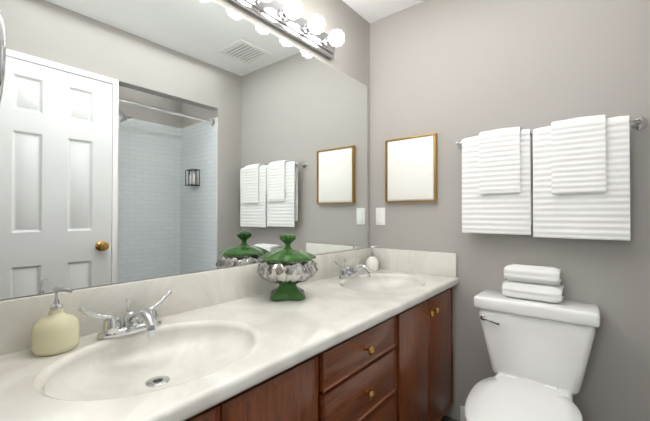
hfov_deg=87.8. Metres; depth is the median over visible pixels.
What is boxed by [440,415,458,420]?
floor
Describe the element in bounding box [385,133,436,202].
picture frame
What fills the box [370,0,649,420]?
wall
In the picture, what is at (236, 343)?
bathroom vanity
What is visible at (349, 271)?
faucet
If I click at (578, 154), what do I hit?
hand towel
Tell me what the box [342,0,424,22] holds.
ceiling
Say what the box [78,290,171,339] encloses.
faucet
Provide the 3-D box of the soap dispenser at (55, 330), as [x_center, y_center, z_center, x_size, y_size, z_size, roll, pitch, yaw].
[-0.702,0.281,0.882,0.099,0.166,0.099,-1,-1,39]
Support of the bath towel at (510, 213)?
hanging from the towel rail
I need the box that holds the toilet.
[465,290,599,420]
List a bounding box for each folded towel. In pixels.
[502,280,563,302]
[504,264,561,284]
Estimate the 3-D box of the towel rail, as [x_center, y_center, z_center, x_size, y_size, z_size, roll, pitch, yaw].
[1.023,-0.368,1.627,0.777,0.052,0.086,-1,-1,39]
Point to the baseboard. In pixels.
(462, 413)
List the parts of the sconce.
vanity sconce bulb, vanity sconce bulb, vanity sconce bulb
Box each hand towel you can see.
[479,127,521,193]
[551,115,605,193]
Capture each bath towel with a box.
[462,129,531,234]
[533,115,629,240]
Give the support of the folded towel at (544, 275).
on the folded towel at (538, 292)
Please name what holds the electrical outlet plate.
attached to the wall at (450, 73)
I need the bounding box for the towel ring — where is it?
[0,10,5,102]
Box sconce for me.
[228,0,343,59]
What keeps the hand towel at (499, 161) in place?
hanging from the towel rail
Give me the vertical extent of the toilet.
0.754 m
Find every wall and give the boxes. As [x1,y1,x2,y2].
[0,0,369,300]
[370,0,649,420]
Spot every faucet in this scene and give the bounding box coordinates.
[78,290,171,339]
[332,257,370,278]
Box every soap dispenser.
[31,286,79,355]
[366,246,380,270]
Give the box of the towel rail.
[455,116,646,149]
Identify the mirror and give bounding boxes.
[0,0,367,299]
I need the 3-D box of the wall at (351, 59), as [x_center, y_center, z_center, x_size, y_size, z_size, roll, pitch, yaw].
[-0.712,-0.054,1.089,0.100,2.440,3.300,-1,-1,39]
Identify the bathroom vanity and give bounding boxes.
[0,247,458,420]
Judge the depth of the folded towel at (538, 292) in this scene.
1.54 m
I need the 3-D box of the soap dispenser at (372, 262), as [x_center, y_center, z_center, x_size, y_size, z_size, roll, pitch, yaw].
[0.303,0.300,2.129,0.090,0.155,0.080,-1,-1,39]
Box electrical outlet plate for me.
[376,208,384,224]
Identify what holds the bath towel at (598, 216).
hanging from the towel rail
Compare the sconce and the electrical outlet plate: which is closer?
the sconce
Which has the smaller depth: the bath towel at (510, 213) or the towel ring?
the towel ring
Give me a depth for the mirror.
1.18 m
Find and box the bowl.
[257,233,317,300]
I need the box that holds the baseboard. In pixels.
[460,406,465,420]

